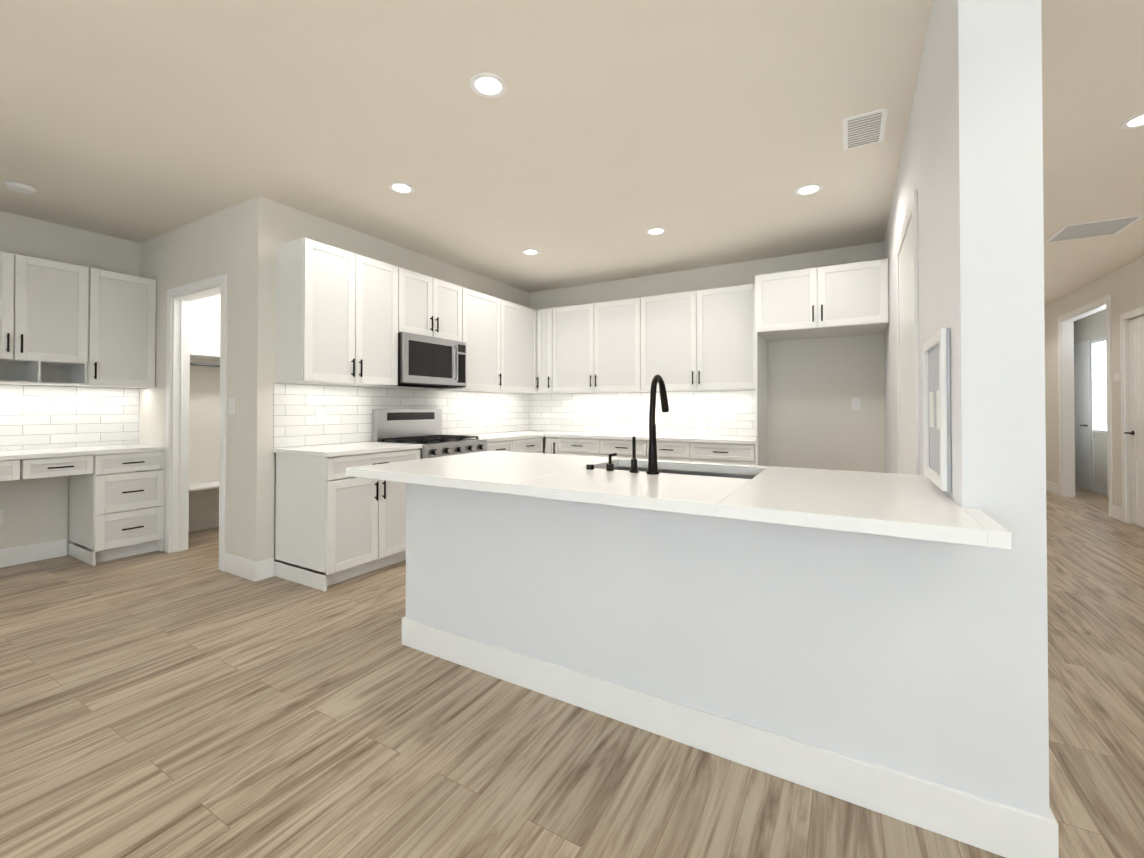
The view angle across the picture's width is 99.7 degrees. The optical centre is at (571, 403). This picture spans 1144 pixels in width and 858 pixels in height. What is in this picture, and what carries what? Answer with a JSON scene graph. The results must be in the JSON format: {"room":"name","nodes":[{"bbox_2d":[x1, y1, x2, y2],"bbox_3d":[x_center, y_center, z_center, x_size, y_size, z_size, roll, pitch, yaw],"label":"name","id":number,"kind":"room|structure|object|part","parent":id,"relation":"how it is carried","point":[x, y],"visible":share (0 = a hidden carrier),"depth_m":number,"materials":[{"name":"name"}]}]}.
{"room":"kitchen","nodes":[
{"label":"kitchen","id":0,"kind":"room"},
{"bbox_2d":[0,211,220,554],"bbox_3d":[-4.787,-0.115,3.004,0.120,2.710,6.920,0,-1,30],"label":"wall","id":1,"kind":"structure","parent":0,"point":[35,510],"depth_m":4.12,"materials":[{"name":"paint"}]},
{"bbox_2d":[0,509,2,524],"bbox_3d":[-4.344,0.866,3.637,0.005,0.120,0.075,0,-1,30],"label":"switch plate","id":2,"kind":"object","parent":1,"relation":"attached to","point":[1,511],"depth_m":3.66,"materials":[{"name":"white plastic"}]},
{"bbox_2d":[0,385,138,450],"bbox_3d":[-4.393,0.108,3.558,0.008,0.501,1.878,0,-1,30],"label":"backsplash","id":3,"kind":"structure","parent":1,"relation":"attached to","point":[35,417],"depth_m":3.97,"materials":[{"name":"tile"}]},
{"bbox_2d":[0,251,155,387],"bbox_3d":[-4.228,-0.615,3.470,0.383,0.940,1.877,0,-1,30],"label":"upper cabinet","id":4,"kind":"object","parent":1,"relation":"attached to","point":[63,324],"visible":1,"depth_m":3.79,"materials":[{"name":"white wood"}]},
{"bbox_2d":[139,199,249,558],"bbox_3d":[-3.091,-0.105,3.966,1.860,2.710,0.120,0,-1,30],"label":"wall","id":5,"kind":"structure","parent":0,"point":[212,245],"depth_m":3.62,"materials":[{"name":"paint"}]},
{"bbox_2d":[229,398,234,414],"bbox_3d":[-2.510,0.026,3.556,0.075,0.120,0.009,0,-1,30],"label":"switch plate","id":6,"kind":"object","parent":5,"relation":"attached to","point":[231,401],"depth_m":3.55,"materials":[{"name":"white plastic"}]},
{"bbox_2d":[247,195,528,561],"bbox_3d":[-1.405,-0.096,4.912,0.120,2.710,3.440,0,-1,30],"label":"wall","id":7,"kind":"structure","parent":0,"point":[272,224],"depth_m":3.46,"materials":[{"name":"paint"}]},
{"bbox_2d":[315,409,324,424],"bbox_3d":[-1.973,0.108,3.780,0.004,0.120,0.075,0,-1,30],"label":"switch plate","id":8,"kind":"object","parent":7,"relation":"attached to","point":[320,413],"depth_m":3.77,"materials":[{"name":"white plastic"}]},
{"bbox_2d":[273,383,528,447],"bbox_3d":[-1.352,0.094,4.873,0.008,0.486,3.210,0,-1,30],"label":"backsplash","id":9,"kind":"structure","parent":7,"relation":"attached to","point":[348,414],"depth_m":4.14,"materials":[{"name":"tile"}]},
{"bbox_2d":[275,238,544,393],"bbox_3d":[-1.185,-0.634,4.789,0.383,0.995,3.197,0,-1,30],"label":"upper cabinet","id":10,"kind":"object","parent":7,"relation":"attached to","point":[344,317],"visible":0.94,"depth_m":3.83,"materials":[{"name":"white wood"}]},
{"bbox_2d":[396,332,465,387],"bbox_3d":[-1.362,-0.371,4.411,0.451,0.430,0.748,0,-1,30],"label":"microwave","id":11,"kind":"object","parent":10,"relation":"attached to","point":[424,361],"visible":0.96,"depth_m":4.25,"materials":[{"name":"silver metal"}]},
{"bbox_2d":[0,481,1121,857],"bbox_3d":[1.262,1.190,4.702,8.660,0.135,15.680,0,-1,30],"label":"baseboard","id":12,"kind":"structure","parent":7,"relation":"attached to","point":[1000,829],"depth_m":1.63,"materials":[{"name":"white wood"}]},
{"bbox_2d":[0,485,1143,857],"bbox_3d":[1.742,1.305,4.471,10.200,0.100,16.000,0,-1,30],"label":"floor","id":13,"kind":"structure","parent":0,"point":[192,701],"depth_m":1.75,"materials":[{"name":"brown wood"}]},
{"bbox_2d":[0,451,165,565],"bbox_3d":[-4.133,0.819,3.400,0.603,0.850,1.875,0,-1,30],"label":"desk","id":14,"kind":"object","parent":13,"relation":"on","point":[116,505],"visible":0.94,"depth_m":3.83,"materials":[{"name":"white wood"}]},
{"bbox_2d":[0,444,165,460],"bbox_3d":[-4.145,0.376,3.407,0.580,0.033,1.887,0,-1,30],"label":"countertop","id":15,"kind":"structure","parent":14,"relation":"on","point":[53,452],"depth_m":3.69,"materials":[{"name":"white stone"}]},
{"bbox_2d":[274,449,420,590],"bbox_3d":[-1.666,0.804,3.668,0.653,0.885,0.800,0,-1,30],"label":"base cabinet","id":16,"kind":"object","parent":13,"relation":"on","point":[334,524],"visible":0.81,"depth_m":3.37,"materials":[{"name":"white wood"}]},
{"bbox_2d":[372,409,486,458],"bbox_3d":[-1.238,0.653,4.329,0.697,1.200,0.758,0,-1,30],"label":"range","id":17,"kind":"object","parent":13,"relation":"on","point":[423,427],"visible":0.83,"depth_m":4.29,"materials":[{"name":"silver metal"}]},
{"bbox_2d":[487,439,518,451],"bbox_3d":[-0.968,0.817,4.912,0.620,0.884,0.511,0,-1,30],"label":"base cabinet","id":18,"kind":"object","parent":13,"relation":"on","point":[507,445],"depth_m":4.82,"materials":[{"name":"white wood"}]},
{"bbox_2d":[273,430,567,456],"bbox_3d":[-1.080,0.354,4.709,0.635,0.033,3.212,0,-1,30],"label":"countertop","id":19,"kind":"structure","parent":18,"relation":"on","point":[334,450],"depth_m":3.64,"materials":[{"name":"white stone"}]},
{"bbox_2d":[519,437,544,453],"bbox_3d":[-0.731,0.821,5.324,0.620,0.884,0.562,0,-1,30],"label":"base cabinet","id":20,"kind":"object","parent":13,"relation":"on","point":[532,445],"depth_m":5.25,"materials":[{"name":"white wood"}]},
{"bbox_2d":[545,437,564,454],"bbox_3d":[-0.052,0.824,5.609,0.240,0.884,0.620,0,-1,30],"label":"base cabinet","id":21,"kind":"object","parent":13,"relation":"on","point":[553,445],"depth_m":5.32,"materials":[{"name":"white wood"}]},
{"bbox_2d":[565,438,648,467],"bbox_3d":[0.420,0.821,5.338,1.091,0.884,0.620,0,-1,30],"label":"base cabinet","id":22,"kind":"object","parent":13,"relation":"on","point":[573,446],"depth_m":5.04,"materials":[{"name":"white wood"}]},
{"bbox_2d":[657,441,696,470],"bbox_3d":[1.083,0.817,4.956,0.562,0.884,0.620,0,-1,30],"label":"base cabinet","id":23,"kind":"object","parent":13,"relation":"on","point":[666,450],"depth_m":4.65,"materials":[{"name":"white wood"}]},
{"bbox_2d":[697,442,754,474],"bbox_3d":[1.528,0.815,4.700,0.586,0.884,0.620,0,-1,30],"label":"base cabinet","id":24,"kind":"object","parent":13,"relation":"on","point":[727,453],"depth_m":4.42,"materials":[{"name":"white wood"}]},
{"bbox_2d":[544,432,754,443],"bbox_3d":[0.809,0.358,5.109,2.237,0.033,0.635,0,-1,30],"label":"countertop","id":25,"kind":"structure","parent":24,"relation":"on","point":[688,438],"depth_m":4.92,"materials":[{"name":"white stone"}]},
{"bbox_2d":[755,333,767,465],"bbox_3d":[1.789,0.317,4.543,0.020,1.877,0.640,0,-1,30],"label":"panel","id":26,"kind":"object","parent":13,"relation":"on","point":[761,400],"visible":0.6,"depth_m":4.46,"materials":[{"name":"white wood"}]},
{"bbox_3d":[0.350,0.790,2.310,2.247,0.885,0.660,0,-1,30],"label":"base cabinet","id":27,"kind":"object","parent":13,"relation":"on","visible":0},
{"bbox_2d":[346,451,1011,549],"bbox_3d":[0.228,0.435,2.125,2.355,0.268,1.058,0,-1,30],"label":"countertop","id":28,"kind":"structure","parent":27,"relation":"on","point":[916,506],"depth_m":1.68,"materials":[{"name":"white stone"}]},
{"bbox_2d":[586,375,668,473],"bbox_3d":[0.255,0.088,2.191,0.345,0.425,0.207,0,-1,30],"label":"faucet","id":29,"kind":"object","parent":28,"relation":"on","point":[652,458],"visible":1,"depth_m":2.06,"materials":[{"name":"black metal"}]},
{"bbox_3d":[0.383,0.073,2.122,0.034,0.395,0.200,0,-1,30],"label":"spout","id":30,"kind":"part","parent":29,"relation":"part of","materials":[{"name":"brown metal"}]},
{"bbox_2d":[0,0,1143,306],"bbox_3d":[1.742,-1.505,4.500,10.200,0.100,16.000,0,-1,30],"label":"ceiling","id":31,"kind":"structure","parent":0,"point":[596,140],"depth_m":2.54,"materials":[{"name":"paint"}]},
{"bbox_2d":[4,181,36,193],"bbox_3d":[-3.724,-1.453,3.260,0.150,0.028,0.150,0,-1,30],"label":"smoke detector","id":32,"kind":"object","parent":31,"relation":"attached to","point":[19,187],"visible":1,"depth_m":3.24,"materials":[{"name":"white plastic"}]},
{"bbox_2d":[388,182,414,193],"bbox_3d":[-1.160,-1.464,3.285,0.170,0.006,0.170,0,-1,30],"label":"recessed light","id":33,"kind":"object","parent":31,"relation":"in","point":[401,187],"visible":1,"depth_m":3.28,"materials":[{"name":"white"}]},
{"bbox_2d":[470,72,506,97],"bbox_3d":[-0.388,-1.475,2.241,0.170,0.006,0.170,0,-1,30],"label":"recessed light","id":34,"kind":"object","parent":31,"relation":"in","point":[487,85],"visible":1,"depth_m":2.24,"materials":[{"name":"white"}]},
{"bbox_2d":[522,249,539,254],"bbox_3d":[-0.396,-1.450,4.633,0.170,0.006,0.170,0,-1,30],"label":"recessed light","id":35,"kind":"object","parent":31,"relation":"in","point":[530,252],"visible":1,"depth_m":4.64,"materials":[{"name":"white"}]},
{"bbox_2d":[646,227,665,234],"bbox_3d":[0.710,-1.456,4.089,0.170,0.006,0.170,0,-1,30],"label":"recessed light","id":36,"kind":"object","parent":31,"relation":"in","point":[656,231],"visible":1,"depth_m":4.08,"materials":[{"name":"white"}]},
{"bbox_2d":[795,184,822,195],"bbox_3d":[1.623,-1.464,3.310,0.170,0.006,0.170,0,-1,30],"label":"recessed light","id":37,"kind":"object","parent":31,"relation":"in","point":[808,189],"visible":1,"depth_m":3.31,"materials":[{"name":"white"}]},
{"bbox_2d":[842,107,887,150],"bbox_3d":[1.573,-1.468,2.601,0.200,0.010,0.340,0,-1,30],"label":"ceiling vent","id":38,"kind":"object","parent":31,"relation":"attached to","point":[863,129],"depth_m":2.58,"materials":[{"name":"white metal"}]},
{"bbox_2d":[1045,214,1143,242],"bbox_3d":[4.354,-1.454,4.046,0.460,0.010,0.460,0,-1,30],"label":"ceiling vent","id":39,"kind":"object","parent":31,"relation":"in","point":[1093,228],"visible":1,"depth_m":4.01,"materials":[{"name":"white metal"}]},
{"bbox_2d":[1120,113,1143,128],"bbox_3d":[2.969,-1.472,2.502,0.170,0.006,0.170,0,-1,30],"label":"recessed light","id":40,"kind":"object","parent":31,"relation":"in","point":[1136,121],"visible":1,"depth_m":2.54,"materials":[{"name":"white"}]},
{"bbox_2d":[406,483,964,791],"bbox_3d":[0.153,0.785,1.970,2.255,0.888,0.120,0,-1,30],"label":"wall","id":41,"kind":"structure","parent":0,"point":[847,643],"depth_m":1.68,"materials":[{"name":"paint"}]},
{"bbox_2d":[529,242,884,472],"bbox_3d":[1.232,-0.092,5.309,4.055,2.710,0.120,0,-1,30],"label":"wall","id":42,"kind":"structure","parent":0,"point":[815,385],"depth_m":4.63,"materials":[{"name":"paint"}]},
{"bbox_2d":[537,308,568,392],"bbox_3d":[-0.211,-0.623,5.871,0.275,0.996,0.350,0,-1,30],"label":"upper cabinet","id":43,"kind":"object","parent":42,"relation":"attached to","point":[546,318],"depth_m":5.73,"materials":[{"name":"white wood"}]},
{"bbox_2d":[557,297,644,392],"bbox_3d":[0.334,-0.627,5.558,1.233,0.996,0.350,0,-1,30],"label":"upper cabinet","id":44,"kind":"object","parent":42,"relation":"attached to","point":[601,345],"depth_m":5.36,"materials":[{"name":"white wood"}]},
{"bbox_2d":[529,390,754,436],"bbox_3d":[0.695,0.108,5.543,2.871,0.471,0.008,0,-1,30],"label":"backsplash","id":45,"kind":"structure","parent":42,"relation":"attached to","point":[726,413],"depth_m":5.46,"materials":[{"name":"tile"}]},
{"bbox_2d":[645,284,754,391],"bbox_3d":[1.305,-0.632,4.999,1.258,0.996,0.350,0,-1,30],"label":"upper cabinet","id":46,"kind":"object","parent":42,"relation":"attached to","point":[700,340],"depth_m":4.81,"materials":[{"name":"white wood"}]},
{"bbox_2d":[755,258,888,340],"bbox_3d":[2.204,-0.882,4.298,0.997,0.510,0.673,0,-1,30],"label":"upper cabinet","id":47,"kind":"object","parent":42,"relation":"attached to","point":[849,299],"visible":1,"depth_m":4.04,"materials":[{"name":"white wood"}]},
{"bbox_2d":[851,397,860,409],"bbox_3d":[2.614,0.005,4.441,0.075,0.120,0.006,0,-1,30],"label":"switch plate","id":48,"kind":"object","parent":42,"relation":"attached to","point":[855,401],"depth_m":4.44,"materials":[{"name":"white plastic"}]},
{"bbox_2d":[884,0,1048,817],"bbox_3d":[2.030,-0.117,2.806,0.175,2.710,3.425,0,-1,30],"label":"wall","id":49,"kind":"structure","parent":0,"point":[970,169],"depth_m":1.33,"materials":[{"name":"paint"}]},
{"bbox_2d":[165,189,1143,570],"bbox_3d":[2.276,0.034,5.885,8.070,2.470,8.833,0,-1,30],"label":"door frame","id":50,"kind":"structure","parent":49,"relation":"attached to","point":[187,294],"depth_m":4.11,"materials":[{"name":"white wood"}]},
{"bbox_2d":[923,328,951,491],"bbox_3d":[1.273,0.022,1.691,0.024,0.510,0.430,0,-1,30],"label":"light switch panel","id":51,"kind":"object","parent":49,"relation":"attached to","point":[937,407],"visible":1,"depth_m":1.63,"materials":[{"name":"white plastic"}]},
{"bbox_2d":[1074,309,1107,485],"bbox_3d":[7.400,-0.074,7.011,0.550,2.710,4.620,0,-1,30],"label":"wall","id":52,"kind":"structure","parent":0,"point":[1092,327],"depth_m":6.91,"materials":[{"name":"paint"}]},
{"bbox_2d":[1093,341,1106,430],"bbox_3d":[7.464,-0.241,6.820,0.005,1.240,0.450,0,-1,30],"label":"window","id":53,"kind":"structure","parent":52,"relation":"in","point":[1099,392],"depth_m":6.83,"materials":[{"name":"white glass"}]},
{"bbox_2d":[1044,256,1143,523],"bbox_3d":[4.561,-0.118,2.748,0.120,2.710,15.800,0,-1,30],"label":"wall","id":54,"kind":"structure","parent":0,"point":[1123,287],"depth_m":5.33,"materials":[{"name":"paint"}]}
]}

